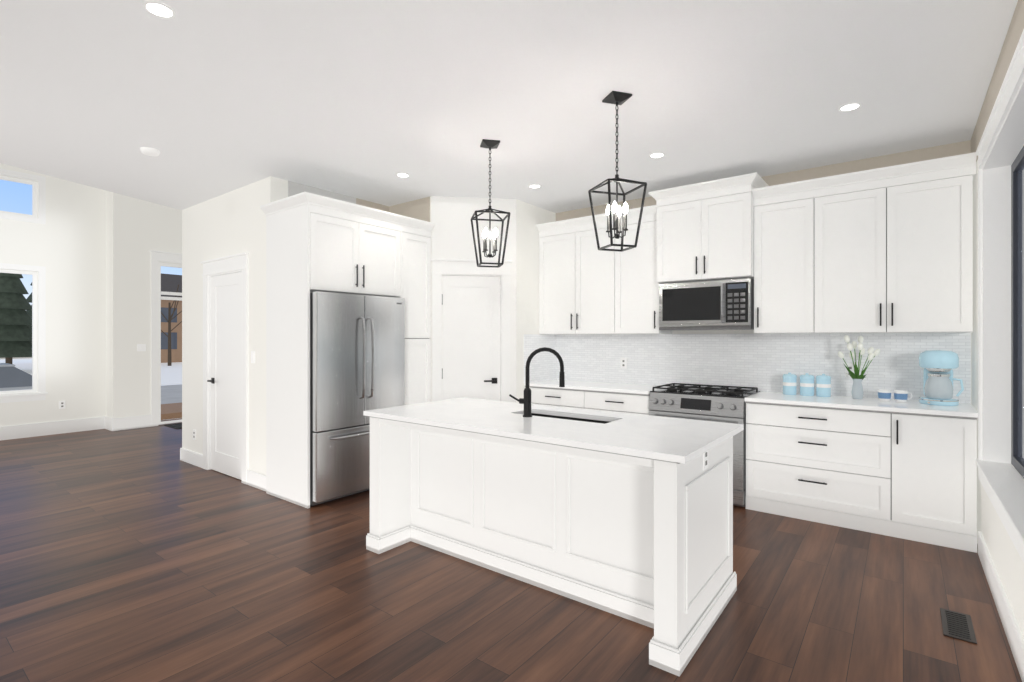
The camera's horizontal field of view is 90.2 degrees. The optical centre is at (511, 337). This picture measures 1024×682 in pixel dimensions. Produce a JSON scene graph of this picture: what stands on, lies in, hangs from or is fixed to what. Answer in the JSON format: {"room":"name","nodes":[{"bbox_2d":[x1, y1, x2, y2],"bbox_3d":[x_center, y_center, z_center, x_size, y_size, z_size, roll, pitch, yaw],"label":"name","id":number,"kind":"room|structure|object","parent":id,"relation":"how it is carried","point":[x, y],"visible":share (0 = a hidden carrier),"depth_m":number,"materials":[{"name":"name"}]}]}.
{"room":"kitchen","nodes":[
{"label":"kitchen","id":0,"kind":"room"},
{"bbox_2d":[0,0,1017,212],"bbox_3d":[-3.181,-2.235,3.575,10.600,1.530,9.800,0,0,37],"label":"ceiling","id":1,"kind":"structure","parent":0,"point":[344,97],"depth_m":3.04,"materials":[{"name":"paint"}]},
{"bbox_2d":[140,147,159,155],"bbox_3d":[-2.828,-1.452,3.985,0.130,0.036,0.130,0,0,37],"label":"recessed light","id":2,"kind":"object","parent":1,"relation":"attached to","point":[149,151],"visible":1,"depth_m":3.95,"materials":[{"name":"white plastic"}]},
{"bbox_2d":[142,0,175,18],"bbox_3d":[-1.577,-1.466,2.281,0.124,0.006,0.124,0,0,37],"label":"recessed light","id":3,"kind":"object","parent":1,"relation":"in","point":[158,9],"visible":1,"depth_m":2.28,"materials":[{"name":"paint"}]},
{"bbox_2d":[396,173,409,177],"bbox_3d":[-0.984,-1.466,4.599,0.124,0.006,0.124,0,0,37],"label":"recessed light","id":4,"kind":"object","parent":1,"relation":"in","point":[403,175],"visible":1,"depth_m":4.60,"materials":[{"name":"paint"}]},
{"bbox_2d":[471,139,509,267],"bbox_3d":[-0.166,-1.007,3.845,0.263,0.924,0.263,0,0,-12],"label":"pendant light","id":5,"kind":"object","parent":1,"relation":"hanging from","point":[490,144],"visible":1,"depth_m":3.83,"materials":[{"name":"black metal"}]},
{"bbox_2d":[528,184,540,187],"bbox_3d":[0.220,-1.466,4.936,0.124,0.006,0.124,0,0,37],"label":"recessed light","id":6,"kind":"object","parent":1,"relation":"in","point":[532,185],"visible":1,"depth_m":4.94,"materials":[{"name":"paint"}]},
{"bbox_2d":[588,91,646,251],"bbox_3d":[0.640,-1.007,3.111,0.269,0.924,0.269,0,0,-19],"label":"pendant light","id":7,"kind":"object","parent":1,"relation":"hanging from","point":[617,98],"visible":1,"depth_m":3.10,"materials":[{"name":"black metal"}]},
{"bbox_2d":[649,152,664,157],"bbox_3d":[1.165,-1.466,4.097,0.124,0.006,0.124,0,0,37],"label":"recessed light","id":8,"kind":"object","parent":1,"relation":"in","point":[657,154],"visible":1,"depth_m":4.10,"materials":[{"name":"paint"}]},
{"bbox_2d":[838,102,861,111],"bbox_3d":[2.148,-1.466,3.243,0.124,0.006,0.124,0,0,37],"label":"recessed light","id":9,"kind":"object","parent":1,"relation":"in","point":[850,106],"visible":1,"depth_m":3.24,"materials":[{"name":"paint"}]},
{"bbox_2d":[0,418,1021,681],"bbox_3d":[-3.242,1.450,3.496,10.600,0.100,9.600,0,0,37],"label":"floor","id":10,"kind":"structure","parent":0,"point":[123,558],"depth_m":2.72,"materials":[{"name":"brown wood"}]},
{"bbox_2d":[164,423,181,428],"bbox_3d":[-5.094,1.393,8.326,0.560,0.012,0.850,0,0,37],"label":"floor mat","id":11,"kind":"object","parent":10,"relation":"on","point":[178,425],"visible":0.18,"depth_m":8.08,"materials":[{"name":"black fabric"}]},
{"bbox_2d":[260,192,434,508],"bbox_3d":[-1.522,0.110,4.902,0.733,2.580,1.435,0,0,37],"label":"cabinet","id":12,"kind":"object","parent":10,"relation":"on","point":[314,242],"visible":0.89,"depth_m":4.47,"materials":[{"name":"white wood"}]},
{"bbox_2d":[310,291,404,505],"bbox_3d":[-1.572,0.509,4.734,0.803,1.782,0.927,0,0,37],"label":"fridge","id":13,"kind":"object","parent":10,"relation":"on","point":[357,342],"depth_m":4.40,"materials":[{"name":"metal"}]},
{"bbox_2d":[363,347,743,676],"bbox_3d":[0.155,0.729,3.127,2.140,1.342,0.970,0,0,37],"label":"kitchen island","id":14,"kind":"object","parent":10,"relation":"on","point":[628,516],"visible":1,"depth_m":2.75,"materials":[{"name":"paint"}]},
{"bbox_2d":[509,347,564,416],"bbox_3d":[0.158,0.271,3.190,0.267,0.427,0.243,0,0,38],"label":"faucet","id":15,"kind":"object","parent":14,"relation":"on","point":[526,400],"depth_m":3.15,"materials":[{"name":"black metal"}]},
{"bbox_2d":[531,413,608,423],"bbox_3d":[0.332,0.619,3.192,0.704,0.206,0.274,0,0,38],"label":"sink","id":16,"kind":"object","parent":14,"relation":"in","point":[585,418],"depth_m":3.29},
{"bbox_2d":[648,383,759,506],"bbox_3d":[1.734,0.924,4.617,0.804,0.951,0.700,0,0,37],"label":"range","id":17,"kind":"object","parent":10,"relation":"on","point":[723,404],"visible":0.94,"depth_m":4.34,"materials":[{"name":"metal"}]},
{"bbox_2d":[524,333,977,552],"bbox_3d":[1.766,0.680,4.643,3.645,1.440,0.638,0,0,37],"label":"base cabinet","id":18,"kind":"object","parent":10,"relation":"on","point":[907,470],"visible":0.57,"depth_m":3.98,"materials":[{"name":"paint"}]},
{"bbox_2d":[783,373,796,394],"bbox_3d":[2.386,0.390,4.383,0.108,0.187,0.108,0,0,37],"label":"canister","id":19,"kind":"object","parent":18,"relation":"on","point":[789,380],"visible":1,"depth_m":4.34,"materials":[{"name":"blue ceramic"}]},
{"bbox_2d":[800,373,813,395],"bbox_3d":[2.490,0.390,4.304,0.108,0.187,0.108,0,0,37],"label":"canister","id":20,"kind":"object","parent":18,"relation":"on","point":[806,381],"visible":1,"depth_m":4.26,"materials":[{"name":"blue ceramic"}]},
{"bbox_2d":[816,374,830,396],"bbox_3d":[2.585,0.390,4.231,0.108,0.187,0.108,0,0,37],"label":"canister","id":21,"kind":"object","parent":18,"relation":"on","point":[823,382],"visible":1,"depth_m":4.19,"materials":[{"name":"blue ceramic"}]},
{"bbox_2d":[838,335,879,398],"bbox_3d":[2.760,0.230,4.065,0.285,0.507,0.152,0,0,37],"label":"vase","id":22,"kind":"object","parent":18,"relation":"on","point":[857,392],"visible":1,"depth_m":4.05,"materials":[{"name":"white ceramic"}]},
{"bbox_2d":[878,389,893,400],"bbox_3d":[2.870,0.441,3.918,0.086,0.085,0.102,0,0,-17],"label":"cup","id":23,"kind":"object","parent":18,"relation":"on","point":[883,394],"visible":1,"depth_m":3.89,"materials":[{"name":"ceramic"}]},
{"bbox_2d":[894,390,912,401],"bbox_3d":[2.949,0.441,3.857,0.086,0.085,0.102,0,0,-17],"label":"cup","id":24,"kind":"object","parent":18,"relation":"on","point":[899,395],"visible":1,"depth_m":3.83,"materials":[{"name":"ceramic"}]},
{"bbox_2d":[919,350,963,405],"bbox_3d":[3.128,0.286,3.740,0.228,0.395,0.230,0,0,21],"label":"coffee maker","id":25,"kind":"object","parent":18,"relation":"on","point":[938,365],"visible":1,"depth_m":3.67,"materials":[{"name":"blue plastic"}]},
{"bbox_2d":[940,608,976,643],"bbox_3d":[2.169,1.395,2.483,0.118,0.008,0.300,0,0,37],"label":"floor vent","id":26,"kind":"object","parent":10,"relation":"in","point":[957,625],"visible":1,"depth_m":2.47,"materials":[{"name":"metal"}]},
{"bbox_2d":[0,0,1023,637],"bbox_3d":[-3.242,-0.750,3.496,10.600,4.300,10.000,0,0,37],"label":"wall","id":27,"kind":"structure","parent":0,"point":[94,245],"depth_m":5.74,"materials":[{"name":"paint"}]},
{"bbox_2d":[0,168,47,402],"bbox_3d":[-7.176,-0.713,6.804,0.170,3.205,1.450,0,0,37],"label":"window","id":28,"kind":"structure","parent":27,"relation":"in","point":[29,395],"depth_m":7.29,"materials":[{"name":"paint"}]},
{"bbox_2d":[59,401,65,408],"label":"plates","id":29,"kind":"object","parent":27,"relation":"attached to","point":[62,404],"depth_m":7.49,"materials":[{"name":"white plastic"}]},
{"bbox_2d":[137,344,145,350],"label":"plates","id":30,"kind":"object","parent":27,"relation":"attached to","point":[140,347],"depth_m":7.97,"materials":[{"name":"white plastic"}]},
{"bbox_2d":[150,250,181,426],"bbox_3d":[-5.388,0.006,8.552,0.139,2.787,1.194,0,0,37],"label":"door frame","id":31,"kind":"structure","parent":27,"relation":"attached to","point":[156,256],"depth_m":8.11,"materials":[{"name":"paint"}]},
{"bbox_2d":[159,262,181,424],"bbox_3d":[-5.395,0.087,8.558,0.040,2.610,0.946,0,0,37],"label":"entry door","id":32,"kind":"structure","parent":27,"relation":"in","point":[160,263],"depth_m":8.20,"materials":[{"name":"paint"}]},
{"bbox_2d":[193,429,195,439],"label":"plates","id":33,"kind":"object","parent":27,"relation":"attached to","point":[194,431],"depth_m":5.63,"materials":[{"name":"white plastic"}]},
{"bbox_2d":[207,272,241,479],"bbox_3d":[-2.910,0.371,5.184,0.772,2.042,0.091,0,0,37],"label":"closet door","id":34,"kind":"structure","parent":27,"relation":"in","point":[225,380],"depth_m":5.20,"materials":[{"name":"paint"}]},
{"bbox_2d":[200,252,248,483],"bbox_3d":[-2.897,0.291,5.211,1.014,2.217,0.139,0,0,37],"label":"door frame","id":35,"kind":"structure","parent":27,"relation":"attached to","point":[235,263],"depth_m":5.16,"materials":[{"name":"paint"}]},
{"bbox_2d":[251,351,254,362],"label":"plates","id":36,"kind":"object","parent":27,"relation":"attached to","point":[252,352],"depth_m":4.82,"materials":[{"name":"white plastic"}]},
{"bbox_2d":[442,276,500,400],"bbox_3d":[-0.427,0.371,5.337,0.622,2.042,0.091,0,0,-7],"label":"pantry door","id":37,"kind":"structure","parent":27,"relation":"in","point":[471,305],"depth_m":5.36,"materials":[{"name":"paint"}]},
{"bbox_2d":[431,259,511,401],"bbox_3d":[-0.425,0.291,5.367,0.844,2.217,0.139,0,0,-8],"label":"door frame","id":38,"kind":"structure","parent":27,"relation":"attached to","point":[441,267],"depth_m":5.31,"materials":[{"name":"paint"}]},
{"bbox_2d":[0,415,1023,681],"bbox_3d":[-3.666,1.305,3.108,10.400,0.190,8.468,0,0,37],"label":"baseboard","id":39,"kind":"structure","parent":27,"relation":"attached to","point":[1015,638],"depth_m":5.61,"materials":[{"name":"paint"}]},
{"bbox_2d":[536,152,976,334],"bbox_3d":[1.813,-0.708,4.705,3.645,1.335,0.483,0,0,37],"label":"upper cabinet","id":40,"kind":"object","parent":27,"relation":"attached to","point":[889,249],"visible":0.99,"depth_m":4.18,"materials":[{"name":"paint"}]},
{"bbox_2d":[659,278,753,330],"bbox_3d":[1.815,-0.293,4.723,0.804,0.437,0.448,0,0,37],"label":"microwave","id":41,"kind":"object","parent":40,"relation":"attached to","point":[728,304],"visible":0.99,"depth_m":4.55,"materials":[{"name":"metal"}]},
{"bbox_2d":[975,29,1023,562],"bbox_3d":[1.987,-0.152,1.809,0.220,2.105,3.610,0,0,37],"label":"window","id":42,"kind":"structure","parent":27,"relation":"in","point":[1017,167],"depth_m":3.16,"materials":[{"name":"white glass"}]},
{"label":"outside","id":43,"kind":"structure","parent":0,"visible":0},
{"bbox_2d":[0,180,181,358],"bbox_3d":[-53.414,-15.600,53.591,0.001,46.000,100.000,0,0,37],"label":"sky","id":44,"kind":"structure","parent":43,"point":[16,197],"depth_m":54.68,"materials":[{"name":"blue"}]},
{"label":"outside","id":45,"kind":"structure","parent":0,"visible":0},
{"bbox_2d":[0,358,181,419],"bbox_3d":[-27.650,2.292,33.821,64.950,0.215,100.000,0,0,37],"label":"snow-covered ground","id":46,"kind":"structure","parent":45,"point":[171,376],"depth_m":28.41,"materials":[{"name":"white snow"}]},
{"bbox_2d":[0,363,31,390],"bbox_3d":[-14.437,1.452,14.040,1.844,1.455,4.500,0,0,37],"label":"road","id":47,"kind":"structure","parent":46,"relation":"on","point":[11,377],"depth_m":13.88,"materials":[{"name":"grey asphalt"}]},
{"bbox_2d":[0,273,181,365],"bbox_3d":[-31.012,-2.300,38.641,12.311,9.000,21.354,0,0,37],"label":"trees","id":48,"kind":"object","parent":46,"relation":"on","point":[15,309],"visible":0.27,"depth_m":31.18,"materials":[{"name":"green plant"}]},
{"bbox_2d":[161,273,181,362],"bbox_3d":[-34.568,-2.000,48.583,10.800,8.400,13.800,0,0,37],"label":"house","id":49,"kind":"structure","parent":46,"relation":"on","point":[169,282],"depth_m":45.95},
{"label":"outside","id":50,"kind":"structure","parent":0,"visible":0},
{"bbox_2d":[161,402,181,419],"bbox_3d":[-6.427,-0.050,9.349,1.520,2.900,1.746,0,0,37],"label":"porch","id":51,"kind":"object","parent":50,"point":[172,410],"visible":0.11,"depth_m":9.02,"materials":[{"name":"paint"}]}
]}

